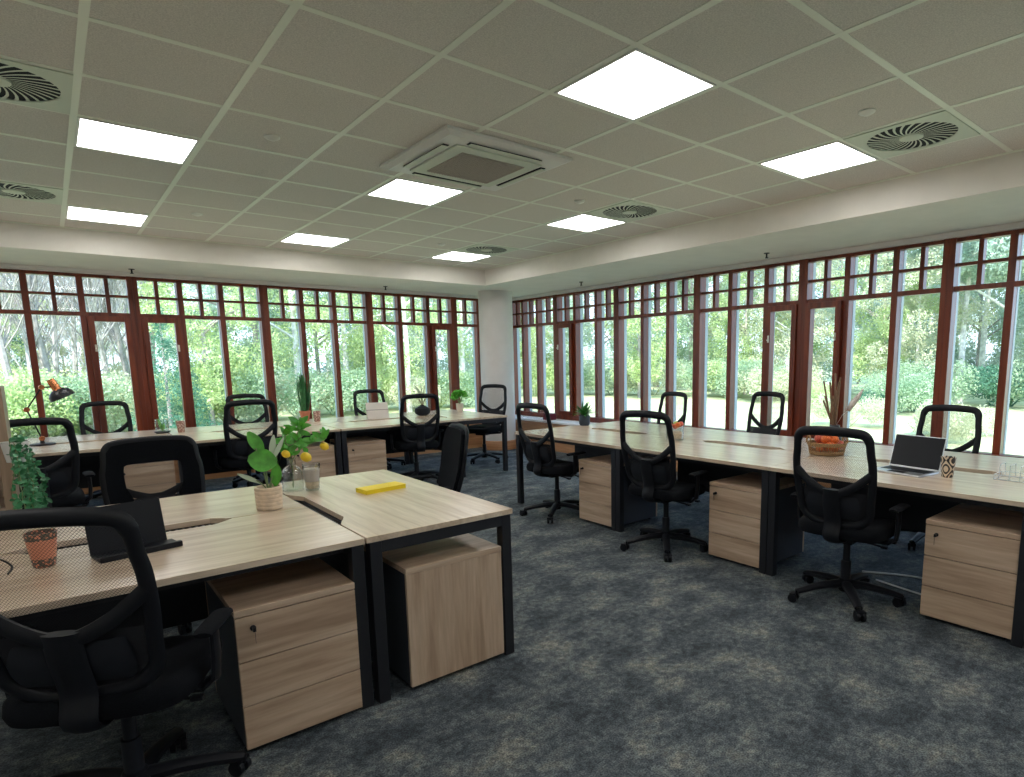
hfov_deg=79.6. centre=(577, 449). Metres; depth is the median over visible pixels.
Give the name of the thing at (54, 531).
patterned cup
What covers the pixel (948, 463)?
patterned cup
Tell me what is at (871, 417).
bush
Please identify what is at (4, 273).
bare tree
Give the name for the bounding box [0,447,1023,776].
floor
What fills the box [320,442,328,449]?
lemon
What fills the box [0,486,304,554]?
desk
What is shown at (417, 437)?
office chair
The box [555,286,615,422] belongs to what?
window
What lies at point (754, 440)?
desk
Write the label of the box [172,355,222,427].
evergreen tree
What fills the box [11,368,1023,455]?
ground
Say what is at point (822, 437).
orange
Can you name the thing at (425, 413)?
vase
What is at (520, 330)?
leafy tree
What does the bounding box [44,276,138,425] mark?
bare tree
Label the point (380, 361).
leafy tree
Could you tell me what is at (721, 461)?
desk
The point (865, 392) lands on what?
bush
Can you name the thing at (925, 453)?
laptop
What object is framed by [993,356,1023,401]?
bush
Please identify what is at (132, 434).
desk
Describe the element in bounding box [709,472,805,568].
drawer pedestal
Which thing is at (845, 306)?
window
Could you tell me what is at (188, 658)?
seat cushion
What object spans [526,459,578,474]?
seat cushion
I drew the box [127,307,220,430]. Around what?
evergreen tree
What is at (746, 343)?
leafy tree
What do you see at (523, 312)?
window
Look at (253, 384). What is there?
bush
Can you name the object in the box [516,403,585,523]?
office chair
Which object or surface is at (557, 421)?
trim
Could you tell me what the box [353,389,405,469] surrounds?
office chair
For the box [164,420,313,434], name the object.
desk
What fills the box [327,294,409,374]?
leafy tree
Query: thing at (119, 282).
bare tree
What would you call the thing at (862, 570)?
cable
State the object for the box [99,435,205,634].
office chair
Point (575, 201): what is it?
smoke detector
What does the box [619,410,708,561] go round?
office chair
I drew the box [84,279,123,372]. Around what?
bare tree
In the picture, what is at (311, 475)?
glass candle
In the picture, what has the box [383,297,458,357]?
leafy tree
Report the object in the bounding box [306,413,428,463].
desk
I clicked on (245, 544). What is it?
desk
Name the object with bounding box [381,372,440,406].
bush
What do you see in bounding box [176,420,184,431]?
cup
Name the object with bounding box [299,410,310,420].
pot
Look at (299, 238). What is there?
recessed light
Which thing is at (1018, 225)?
trim
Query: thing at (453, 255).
recessed light
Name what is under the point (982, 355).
leafy tree
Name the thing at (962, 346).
leafy tree
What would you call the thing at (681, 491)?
seat cushion
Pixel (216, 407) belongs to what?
bush
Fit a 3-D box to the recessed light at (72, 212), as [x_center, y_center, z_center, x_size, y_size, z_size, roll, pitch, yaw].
[-4.212,-2.084,5.467,0.566,0.007,0.566,-8,11,-40]
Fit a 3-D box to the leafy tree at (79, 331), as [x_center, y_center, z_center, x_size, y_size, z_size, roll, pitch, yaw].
[-19.215,-3.559,22.753,2.521,4.480,2.550,7,11,43]
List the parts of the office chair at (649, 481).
frame, armrest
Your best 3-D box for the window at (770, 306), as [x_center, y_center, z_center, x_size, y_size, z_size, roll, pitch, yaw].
[2.044,-1.002,7.375,0.235,2.310,1.450,-8,11,-40]
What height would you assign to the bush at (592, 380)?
1.705 m
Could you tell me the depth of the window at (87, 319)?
7.09 m
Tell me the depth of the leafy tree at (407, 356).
20.83 m
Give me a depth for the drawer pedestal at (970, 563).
3.17 m
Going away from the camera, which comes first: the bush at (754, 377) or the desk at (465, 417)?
the desk at (465, 417)
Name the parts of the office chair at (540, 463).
frame, armrest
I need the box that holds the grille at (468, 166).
[427,152,523,183]
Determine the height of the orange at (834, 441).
0.064 m
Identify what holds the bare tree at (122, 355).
on the ground at (716, 403)
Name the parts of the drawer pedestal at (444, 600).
panel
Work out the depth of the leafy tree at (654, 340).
36.87 m
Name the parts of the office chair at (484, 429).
frame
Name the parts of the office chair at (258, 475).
frame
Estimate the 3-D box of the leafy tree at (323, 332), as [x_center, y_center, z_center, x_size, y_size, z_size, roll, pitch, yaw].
[-14.731,-9.314,36.010,5.214,12.014,4.871,5,10,34]
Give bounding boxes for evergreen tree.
[2,316,36,381]
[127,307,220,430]
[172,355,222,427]
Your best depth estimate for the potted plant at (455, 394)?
8.53 m
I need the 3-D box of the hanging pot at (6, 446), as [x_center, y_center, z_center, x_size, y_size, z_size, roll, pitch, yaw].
[-2.764,0.010,3.007,0.110,0.100,0.110,-8,11,-40]
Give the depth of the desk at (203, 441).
6.44 m
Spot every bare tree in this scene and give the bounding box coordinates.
[0,273,35,366]
[0,273,54,435]
[0,273,75,437]
[0,273,96,435]
[0,274,86,376]
[7,277,84,377]
[8,273,78,369]
[36,276,125,426]
[41,275,143,400]
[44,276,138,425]
[44,279,84,381]
[58,277,150,419]
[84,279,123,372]
[85,279,149,420]
[114,282,173,371]
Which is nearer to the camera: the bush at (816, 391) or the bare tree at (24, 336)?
the bare tree at (24, 336)
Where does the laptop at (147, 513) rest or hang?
on the desk at (245, 544)
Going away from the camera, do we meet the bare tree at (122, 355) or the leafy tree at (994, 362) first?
the bare tree at (122, 355)
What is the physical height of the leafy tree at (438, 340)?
10.186 m
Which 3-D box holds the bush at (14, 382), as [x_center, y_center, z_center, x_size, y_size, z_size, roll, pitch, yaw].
[-12.563,-0.839,13.012,3.380,1.807,2.269,-3,9,-13]
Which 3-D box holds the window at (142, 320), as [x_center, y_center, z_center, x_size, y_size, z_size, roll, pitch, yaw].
[-4.781,-0.994,7.926,1.435,2.310,0.235,-8,11,-40]
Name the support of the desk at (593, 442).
on the floor
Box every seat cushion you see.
[1,635,222,728]
[22,487,85,508]
[217,456,277,467]
[393,440,438,449]
[467,424,500,433]
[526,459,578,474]
[628,480,705,500]
[798,515,895,543]
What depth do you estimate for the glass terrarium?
6.39 m
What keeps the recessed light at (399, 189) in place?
in the ceiling
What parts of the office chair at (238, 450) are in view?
armrest, frame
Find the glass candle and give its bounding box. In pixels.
[302,463,319,490]
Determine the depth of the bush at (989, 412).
12.95 m
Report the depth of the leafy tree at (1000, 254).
18.30 m
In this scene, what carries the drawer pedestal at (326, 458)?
on the floor
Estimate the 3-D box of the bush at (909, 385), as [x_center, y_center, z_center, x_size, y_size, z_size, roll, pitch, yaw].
[9.777,-1.719,18.365,2.514,1.395,2.414,1,9,12]
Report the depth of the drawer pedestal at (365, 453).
6.83 m
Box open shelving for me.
[0,386,21,510]
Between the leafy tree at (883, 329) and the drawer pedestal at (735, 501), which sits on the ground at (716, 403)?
the leafy tree at (883, 329)
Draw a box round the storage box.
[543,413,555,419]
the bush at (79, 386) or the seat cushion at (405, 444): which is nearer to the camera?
the seat cushion at (405, 444)
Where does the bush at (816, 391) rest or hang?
on the ground at (716, 403)
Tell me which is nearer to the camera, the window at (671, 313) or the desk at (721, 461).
the desk at (721, 461)
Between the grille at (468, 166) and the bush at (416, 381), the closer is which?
the grille at (468, 166)
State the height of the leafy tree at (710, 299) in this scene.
9.915 m
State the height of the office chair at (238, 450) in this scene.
1.097 m
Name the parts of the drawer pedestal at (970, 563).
drawer, drawer, drawer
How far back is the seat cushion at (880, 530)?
3.39 m
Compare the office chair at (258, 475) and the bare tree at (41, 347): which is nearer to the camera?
the office chair at (258, 475)
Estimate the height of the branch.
0.392 m
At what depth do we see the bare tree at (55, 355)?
17.96 m
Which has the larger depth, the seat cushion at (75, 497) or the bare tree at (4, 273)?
the bare tree at (4, 273)
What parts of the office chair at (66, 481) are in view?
armrest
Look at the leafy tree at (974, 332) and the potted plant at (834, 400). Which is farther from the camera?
the leafy tree at (974, 332)
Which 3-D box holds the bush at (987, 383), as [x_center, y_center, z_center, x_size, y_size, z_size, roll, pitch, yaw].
[14.341,-2.138,20.581,2.805,1.575,2.963,1,8,11]
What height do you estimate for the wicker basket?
0.146 m
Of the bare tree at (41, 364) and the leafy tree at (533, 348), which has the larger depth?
the leafy tree at (533, 348)
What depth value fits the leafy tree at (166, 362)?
35.34 m
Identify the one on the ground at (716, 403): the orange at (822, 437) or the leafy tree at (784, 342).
the leafy tree at (784, 342)
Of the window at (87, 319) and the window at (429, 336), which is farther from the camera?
the window at (429, 336)
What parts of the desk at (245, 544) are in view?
modesty panel, support frame, leg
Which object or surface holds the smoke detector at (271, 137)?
attached to the ceiling
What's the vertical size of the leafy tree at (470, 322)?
12.203 m
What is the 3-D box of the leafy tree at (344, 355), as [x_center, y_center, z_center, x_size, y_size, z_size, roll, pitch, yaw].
[-8.524,-6.735,21.956,4.692,10.810,4.383,-4,9,-20]
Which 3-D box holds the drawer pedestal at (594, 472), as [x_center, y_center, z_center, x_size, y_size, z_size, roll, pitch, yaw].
[0.357,0.356,5.470,0.591,0.560,0.432,-8,11,-40]
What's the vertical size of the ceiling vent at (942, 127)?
0.017 m
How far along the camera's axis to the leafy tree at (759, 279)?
33.70 m
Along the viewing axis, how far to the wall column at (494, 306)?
9.71 m
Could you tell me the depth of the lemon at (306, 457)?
3.37 m
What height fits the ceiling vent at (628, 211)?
0.017 m
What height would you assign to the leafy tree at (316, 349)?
10.186 m
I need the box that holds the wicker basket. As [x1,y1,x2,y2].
[806,435,848,455]
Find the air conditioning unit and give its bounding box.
[379,124,572,190]
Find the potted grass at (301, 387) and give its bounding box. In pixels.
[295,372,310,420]
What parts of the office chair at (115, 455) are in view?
frame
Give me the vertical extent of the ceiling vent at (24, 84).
0.017 m
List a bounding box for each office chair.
[0,507,251,776]
[9,417,94,508]
[79,401,132,504]
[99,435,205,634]
[209,399,280,486]
[226,393,270,487]
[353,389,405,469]
[387,393,442,483]
[410,423,468,491]
[467,384,508,463]
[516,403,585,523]
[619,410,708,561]
[657,391,687,480]
[746,391,784,434]
[788,426,910,621]
[901,405,981,550]
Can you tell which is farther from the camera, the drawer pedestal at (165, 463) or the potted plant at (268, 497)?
the drawer pedestal at (165, 463)
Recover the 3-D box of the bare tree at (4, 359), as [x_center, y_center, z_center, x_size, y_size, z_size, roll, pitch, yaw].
[-13.103,-5.947,13.225,4.196,11.899,4.667,4,10,32]
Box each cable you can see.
[0,559,12,573]
[862,570,921,594]
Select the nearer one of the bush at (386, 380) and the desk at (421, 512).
the desk at (421, 512)
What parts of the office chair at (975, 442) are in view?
frame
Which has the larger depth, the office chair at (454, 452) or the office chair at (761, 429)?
the office chair at (761, 429)
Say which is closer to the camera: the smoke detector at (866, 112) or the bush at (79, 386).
the smoke detector at (866, 112)
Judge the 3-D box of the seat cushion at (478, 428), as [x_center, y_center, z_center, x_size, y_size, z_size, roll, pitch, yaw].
[-1.350,-0.301,8.772,0.505,0.084,0.484,3,9,24]
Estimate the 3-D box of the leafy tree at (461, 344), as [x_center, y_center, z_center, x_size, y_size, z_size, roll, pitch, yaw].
[-4.782,-7.079,23.971,4.383,10.810,4.692,6,11,40]
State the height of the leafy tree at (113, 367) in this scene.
4.801 m
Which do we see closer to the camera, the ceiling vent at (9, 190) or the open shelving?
the open shelving
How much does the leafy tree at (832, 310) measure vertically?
10.186 m
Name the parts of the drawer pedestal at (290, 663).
panel, drawer, drawer, drawer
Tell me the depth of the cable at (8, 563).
2.12 m
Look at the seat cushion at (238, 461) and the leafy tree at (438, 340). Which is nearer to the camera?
the seat cushion at (238, 461)
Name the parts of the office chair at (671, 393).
frame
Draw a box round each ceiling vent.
[0,58,72,113]
[0,181,62,204]
[454,244,518,255]
[585,200,674,221]
[843,110,979,158]
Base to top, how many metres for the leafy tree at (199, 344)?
7.219 m
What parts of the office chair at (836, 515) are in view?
armrest, frame, armrest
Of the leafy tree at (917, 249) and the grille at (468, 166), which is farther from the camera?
the leafy tree at (917, 249)
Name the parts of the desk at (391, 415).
leg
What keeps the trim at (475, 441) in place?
on the floor
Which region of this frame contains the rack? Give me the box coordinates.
[993,462,1023,482]
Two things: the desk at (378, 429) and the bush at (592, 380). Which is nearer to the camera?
the desk at (378, 429)
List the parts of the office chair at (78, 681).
frame, armrest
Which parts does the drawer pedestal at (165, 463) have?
drawer, drawer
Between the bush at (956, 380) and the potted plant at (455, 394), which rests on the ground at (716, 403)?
the bush at (956, 380)
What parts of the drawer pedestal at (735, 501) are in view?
drawer, drawer, drawer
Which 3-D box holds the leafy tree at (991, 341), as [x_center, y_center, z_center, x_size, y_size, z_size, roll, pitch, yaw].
[22.311,-7.984,29.394,5.042,10.336,5.312,-5,9,-27]
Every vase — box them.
[281,458,303,491]
[414,384,429,415]
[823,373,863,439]
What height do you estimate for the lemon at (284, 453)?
0.043 m
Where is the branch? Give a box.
[275,416,328,486]
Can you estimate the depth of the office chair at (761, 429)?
6.32 m
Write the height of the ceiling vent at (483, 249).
0.017 m
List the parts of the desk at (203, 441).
modesty panel, support frame, leg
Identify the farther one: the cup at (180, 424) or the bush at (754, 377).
the bush at (754, 377)
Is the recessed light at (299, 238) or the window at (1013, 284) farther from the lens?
the recessed light at (299, 238)
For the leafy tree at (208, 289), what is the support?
on the ground at (716, 403)
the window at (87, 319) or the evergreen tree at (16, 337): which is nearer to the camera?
the window at (87, 319)
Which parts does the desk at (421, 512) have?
modesty panel, leg, support frame, leg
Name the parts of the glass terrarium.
dish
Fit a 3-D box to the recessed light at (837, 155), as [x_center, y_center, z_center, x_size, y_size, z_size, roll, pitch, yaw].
[1.647,-1.971,4.178,0.566,0.007,0.566,-8,11,-40]
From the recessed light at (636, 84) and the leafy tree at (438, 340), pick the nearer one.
the recessed light at (636, 84)
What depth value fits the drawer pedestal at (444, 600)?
2.77 m
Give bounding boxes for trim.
[0,148,1023,269]
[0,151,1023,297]
[0,221,1023,300]
[82,419,830,493]
[515,414,594,425]
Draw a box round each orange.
[814,435,822,442]
[821,436,830,443]
[830,436,838,443]
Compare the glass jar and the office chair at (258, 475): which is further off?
the office chair at (258, 475)
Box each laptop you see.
[84,498,182,563]
[877,434,946,477]
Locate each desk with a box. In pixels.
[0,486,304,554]
[0,507,373,708]
[25,429,169,443]
[30,440,181,490]
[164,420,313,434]
[179,424,342,474]
[279,469,513,703]
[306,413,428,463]
[319,416,458,474]
[406,409,507,476]
[515,426,667,530]
[575,421,722,479]
[614,438,816,573]
[684,430,864,481]
[766,456,1023,647]
[842,444,1023,476]
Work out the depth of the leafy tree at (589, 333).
29.21 m
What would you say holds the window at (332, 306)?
in the wall
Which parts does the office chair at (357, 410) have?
frame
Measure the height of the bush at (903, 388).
0.918 m
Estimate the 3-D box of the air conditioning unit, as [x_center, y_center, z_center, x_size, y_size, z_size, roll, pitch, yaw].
[-0.685,-1.903,4.093,0.933,0.055,0.933,-8,11,-40]
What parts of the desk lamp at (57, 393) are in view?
lamp arm, lamp shade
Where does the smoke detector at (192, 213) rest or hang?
attached to the ceiling
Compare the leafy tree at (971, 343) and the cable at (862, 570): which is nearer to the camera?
the cable at (862, 570)
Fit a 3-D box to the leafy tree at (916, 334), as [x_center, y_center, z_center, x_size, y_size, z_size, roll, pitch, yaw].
[12.511,-5.274,22.265,4.129,7.254,4.082,-3,9,-15]
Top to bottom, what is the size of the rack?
0.086 m
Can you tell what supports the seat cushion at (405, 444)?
on the office chair at (417, 437)
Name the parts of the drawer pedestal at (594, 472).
drawer, drawer, drawer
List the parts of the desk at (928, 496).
leg, modesty panel, support frame, leg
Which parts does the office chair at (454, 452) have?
frame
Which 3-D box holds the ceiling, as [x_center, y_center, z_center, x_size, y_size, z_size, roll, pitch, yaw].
[-1.265,-1.712,2.434,8.405,0.060,10.024,-8,11,-40]
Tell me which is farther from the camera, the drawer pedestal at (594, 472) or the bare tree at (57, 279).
the bare tree at (57, 279)
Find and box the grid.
[0,0,1023,265]
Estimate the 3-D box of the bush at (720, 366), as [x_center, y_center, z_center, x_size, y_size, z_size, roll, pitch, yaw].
[7.062,-3.233,27.077,3.687,1.971,2.475,1,9,12]
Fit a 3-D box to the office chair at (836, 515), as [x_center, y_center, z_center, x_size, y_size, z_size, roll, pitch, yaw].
[1.588,0.366,3.571,0.636,1.060,0.631,-9,12,-44]
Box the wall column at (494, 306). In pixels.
[478,290,515,440]
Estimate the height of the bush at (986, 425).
0.896 m
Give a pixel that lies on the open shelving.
(6, 477)
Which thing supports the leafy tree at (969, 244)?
on the ground at (716, 403)
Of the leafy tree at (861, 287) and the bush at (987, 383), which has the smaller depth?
the bush at (987, 383)
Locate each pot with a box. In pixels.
[0,440,29,462]
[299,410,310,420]
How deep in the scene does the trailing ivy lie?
2.97 m
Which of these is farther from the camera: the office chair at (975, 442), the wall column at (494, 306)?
the wall column at (494, 306)
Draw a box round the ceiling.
[0,0,1023,268]
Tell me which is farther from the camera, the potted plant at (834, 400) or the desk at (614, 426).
the desk at (614, 426)
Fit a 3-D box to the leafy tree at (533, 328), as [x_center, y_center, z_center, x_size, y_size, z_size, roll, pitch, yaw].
[-1.252,-9.043,39.934,5.126,9.975,4.866,-1,8,-1]
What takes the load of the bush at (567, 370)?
on the ground at (716, 403)
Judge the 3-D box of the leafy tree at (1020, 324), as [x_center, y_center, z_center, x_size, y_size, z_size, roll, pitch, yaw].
[18.981,-6.843,22.647,6.031,10.186,5.897,1,9,12]
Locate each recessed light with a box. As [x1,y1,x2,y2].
[65,206,148,226]
[74,116,199,164]
[280,232,350,246]
[366,178,464,205]
[430,251,490,261]
[545,214,626,231]
[554,48,716,120]
[758,141,878,178]
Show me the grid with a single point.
(83, 13)
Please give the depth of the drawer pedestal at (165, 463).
5.52 m
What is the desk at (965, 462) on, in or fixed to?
on the floor
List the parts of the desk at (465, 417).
leg, modesty panel, support frame, leg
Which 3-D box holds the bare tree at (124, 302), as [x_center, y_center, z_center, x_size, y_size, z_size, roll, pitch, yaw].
[-13.935,-6.541,18.319,3.957,11.624,4.825,0,8,7]
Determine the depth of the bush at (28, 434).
14.08 m
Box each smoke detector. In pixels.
[191,212,202,215]
[264,134,279,140]
[574,200,584,203]
[858,108,875,116]
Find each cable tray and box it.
[57,523,217,549]
[296,500,341,524]
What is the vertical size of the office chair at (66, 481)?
1.086 m
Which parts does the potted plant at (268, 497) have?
pot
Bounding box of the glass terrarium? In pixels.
[154,418,170,433]
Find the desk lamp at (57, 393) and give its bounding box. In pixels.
[23,378,74,445]
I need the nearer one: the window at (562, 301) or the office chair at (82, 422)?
the office chair at (82, 422)
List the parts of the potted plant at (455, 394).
pot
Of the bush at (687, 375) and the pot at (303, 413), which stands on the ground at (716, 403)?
the bush at (687, 375)
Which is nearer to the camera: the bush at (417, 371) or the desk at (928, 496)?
the desk at (928, 496)
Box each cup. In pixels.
[22,528,56,568]
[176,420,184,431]
[313,411,320,421]
[941,456,956,477]
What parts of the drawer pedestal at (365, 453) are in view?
drawer, drawer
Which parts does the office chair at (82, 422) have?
frame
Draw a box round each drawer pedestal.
[124,460,176,498]
[205,558,362,749]
[276,441,335,482]
[330,436,386,474]
[364,533,503,687]
[579,454,656,526]
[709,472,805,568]
[920,503,1022,638]
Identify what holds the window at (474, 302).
in the wall
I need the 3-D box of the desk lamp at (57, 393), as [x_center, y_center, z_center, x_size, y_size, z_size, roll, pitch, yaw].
[-4.791,-0.348,5.559,0.374,0.600,0.200,-8,11,-40]
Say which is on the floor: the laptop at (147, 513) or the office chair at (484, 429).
the office chair at (484, 429)
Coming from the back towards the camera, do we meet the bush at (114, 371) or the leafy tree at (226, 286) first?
the leafy tree at (226, 286)
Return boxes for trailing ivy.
[0,435,51,509]
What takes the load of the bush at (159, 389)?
on the ground at (716, 403)
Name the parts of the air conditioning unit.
panel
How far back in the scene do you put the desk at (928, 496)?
3.59 m
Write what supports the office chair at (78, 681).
on the floor
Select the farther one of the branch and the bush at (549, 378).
the bush at (549, 378)
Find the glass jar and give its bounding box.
[666,425,683,440]
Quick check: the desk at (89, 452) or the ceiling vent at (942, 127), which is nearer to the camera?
the ceiling vent at (942, 127)
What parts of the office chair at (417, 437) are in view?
armrest, frame, armrest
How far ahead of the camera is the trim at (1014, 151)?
5.92 m
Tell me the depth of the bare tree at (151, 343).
21.57 m
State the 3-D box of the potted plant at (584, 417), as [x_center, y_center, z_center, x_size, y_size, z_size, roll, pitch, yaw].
[0.067,-0.392,6.595,0.321,0.262,0.292,-8,11,-40]
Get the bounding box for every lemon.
[281,450,289,457]
[300,452,311,461]
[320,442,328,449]
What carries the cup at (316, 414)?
on the desk at (391, 415)
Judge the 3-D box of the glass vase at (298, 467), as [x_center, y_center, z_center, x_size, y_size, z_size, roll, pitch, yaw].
[-1.586,0.140,3.396,0.114,0.180,0.114,-8,11,-40]
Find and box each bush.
[0,361,116,437]
[0,367,80,436]
[2,378,88,435]
[6,372,135,437]
[49,368,162,435]
[102,372,203,417]
[169,370,263,425]
[197,362,325,423]
[240,370,350,419]
[290,366,385,415]
[323,363,412,409]
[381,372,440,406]
[411,366,473,406]
[437,369,474,406]
[520,361,568,395]
[550,359,594,389]
[583,362,636,394]
[611,361,691,394]
[676,358,726,395]
[707,354,778,396]
[713,357,788,398]
[738,363,825,400]
[810,392,897,426]
[811,382,830,411]
[853,370,951,411]
[858,389,904,411]
[879,358,980,403]
[900,388,932,411]
[906,397,991,441]
[916,404,995,434]
[958,364,1023,406]
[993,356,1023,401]
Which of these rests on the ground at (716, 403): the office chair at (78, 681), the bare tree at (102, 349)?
the bare tree at (102, 349)
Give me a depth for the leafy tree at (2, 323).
19.98 m
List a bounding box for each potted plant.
[237,431,283,510]
[450,389,468,411]
[573,401,595,425]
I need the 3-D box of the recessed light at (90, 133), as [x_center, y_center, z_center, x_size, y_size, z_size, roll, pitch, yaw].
[-2.647,-1.840,3.664,0.566,0.007,0.566,-8,11,-40]
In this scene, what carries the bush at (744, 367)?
on the ground at (716, 403)
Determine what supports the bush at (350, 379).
on the ground at (716, 403)
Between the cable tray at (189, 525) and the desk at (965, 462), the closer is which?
the cable tray at (189, 525)
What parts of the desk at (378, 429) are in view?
leg, modesty panel, support frame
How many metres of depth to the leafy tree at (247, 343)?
22.30 m
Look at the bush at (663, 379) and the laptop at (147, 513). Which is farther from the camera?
the bush at (663, 379)
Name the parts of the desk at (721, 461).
leg, support frame, modesty panel, leg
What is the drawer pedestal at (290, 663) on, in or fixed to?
on the floor
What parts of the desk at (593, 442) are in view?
leg, support frame, leg, modesty panel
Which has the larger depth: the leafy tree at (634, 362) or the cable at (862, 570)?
the leafy tree at (634, 362)
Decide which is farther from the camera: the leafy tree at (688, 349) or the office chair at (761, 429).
the leafy tree at (688, 349)
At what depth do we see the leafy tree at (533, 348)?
29.70 m
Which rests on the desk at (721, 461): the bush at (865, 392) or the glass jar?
the glass jar
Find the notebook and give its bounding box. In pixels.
[356,481,406,494]
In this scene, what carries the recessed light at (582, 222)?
in the ceiling
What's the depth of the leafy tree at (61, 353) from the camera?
22.04 m
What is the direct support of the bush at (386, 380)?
on the ground at (716, 403)
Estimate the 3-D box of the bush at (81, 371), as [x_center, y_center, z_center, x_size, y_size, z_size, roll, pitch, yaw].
[-13.210,-1.195,14.973,3.687,1.971,2.475,2,9,18]
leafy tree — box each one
[0,274,59,377]
[0,285,69,373]
[19,295,100,379]
[68,291,157,392]
[116,280,197,374]
[126,281,279,425]
[138,281,252,367]
[186,286,323,388]
[208,286,293,367]
[210,285,360,416]
[237,288,379,395]
[271,289,407,410]
[294,292,360,377]
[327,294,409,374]
[335,294,423,399]
[344,294,462,411]
[374,297,473,397]
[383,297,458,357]
[402,298,472,404]
[417,300,521,378]
[466,330,535,369]
[519,299,583,379]
[520,300,593,372]
[545,289,654,393]
[566,292,653,370]
[593,284,680,397]
[604,286,717,387]
[654,276,741,390]
[661,272,758,357]
[708,265,798,365]
[708,270,790,394]
[739,259,844,374]
[758,263,859,368]
[775,253,909,388]
[814,253,924,383]
[827,250,940,388]
[856,245,998,384]
[862,249,940,367]
[906,246,1023,403]
[907,251,1000,361]
[909,257,1023,389]
[915,242,1023,385]
[917,246,1021,394]
[935,238,1023,406]
[973,236,1023,281]
[975,288,1023,368]
[996,287,1023,362]
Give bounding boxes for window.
[0,268,148,436]
[131,277,272,429]
[263,285,374,420]
[368,292,457,412]
[453,297,481,411]
[512,295,556,416]
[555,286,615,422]
[616,275,696,426]
[694,259,803,436]
[797,239,949,445]
[936,229,1023,457]
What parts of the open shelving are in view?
panel, shelf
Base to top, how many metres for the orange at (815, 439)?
0.064 m
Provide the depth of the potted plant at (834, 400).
4.77 m
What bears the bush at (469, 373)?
on the ground at (716, 403)
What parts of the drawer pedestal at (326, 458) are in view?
drawer, drawer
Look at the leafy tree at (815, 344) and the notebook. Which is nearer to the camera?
the notebook
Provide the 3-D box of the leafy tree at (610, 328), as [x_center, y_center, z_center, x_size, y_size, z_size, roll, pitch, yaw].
[2.070,-10.157,40.642,6.947,12.000,7.106,-2,8,-9]
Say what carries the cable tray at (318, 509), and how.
on the desk at (421, 512)
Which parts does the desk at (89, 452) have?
support frame, modesty panel, leg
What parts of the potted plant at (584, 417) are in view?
pot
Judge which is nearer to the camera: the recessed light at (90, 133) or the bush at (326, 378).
the recessed light at (90, 133)
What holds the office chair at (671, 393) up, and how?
on the floor
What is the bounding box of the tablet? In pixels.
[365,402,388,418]
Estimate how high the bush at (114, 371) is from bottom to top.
1.792 m
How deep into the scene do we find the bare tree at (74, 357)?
20.60 m

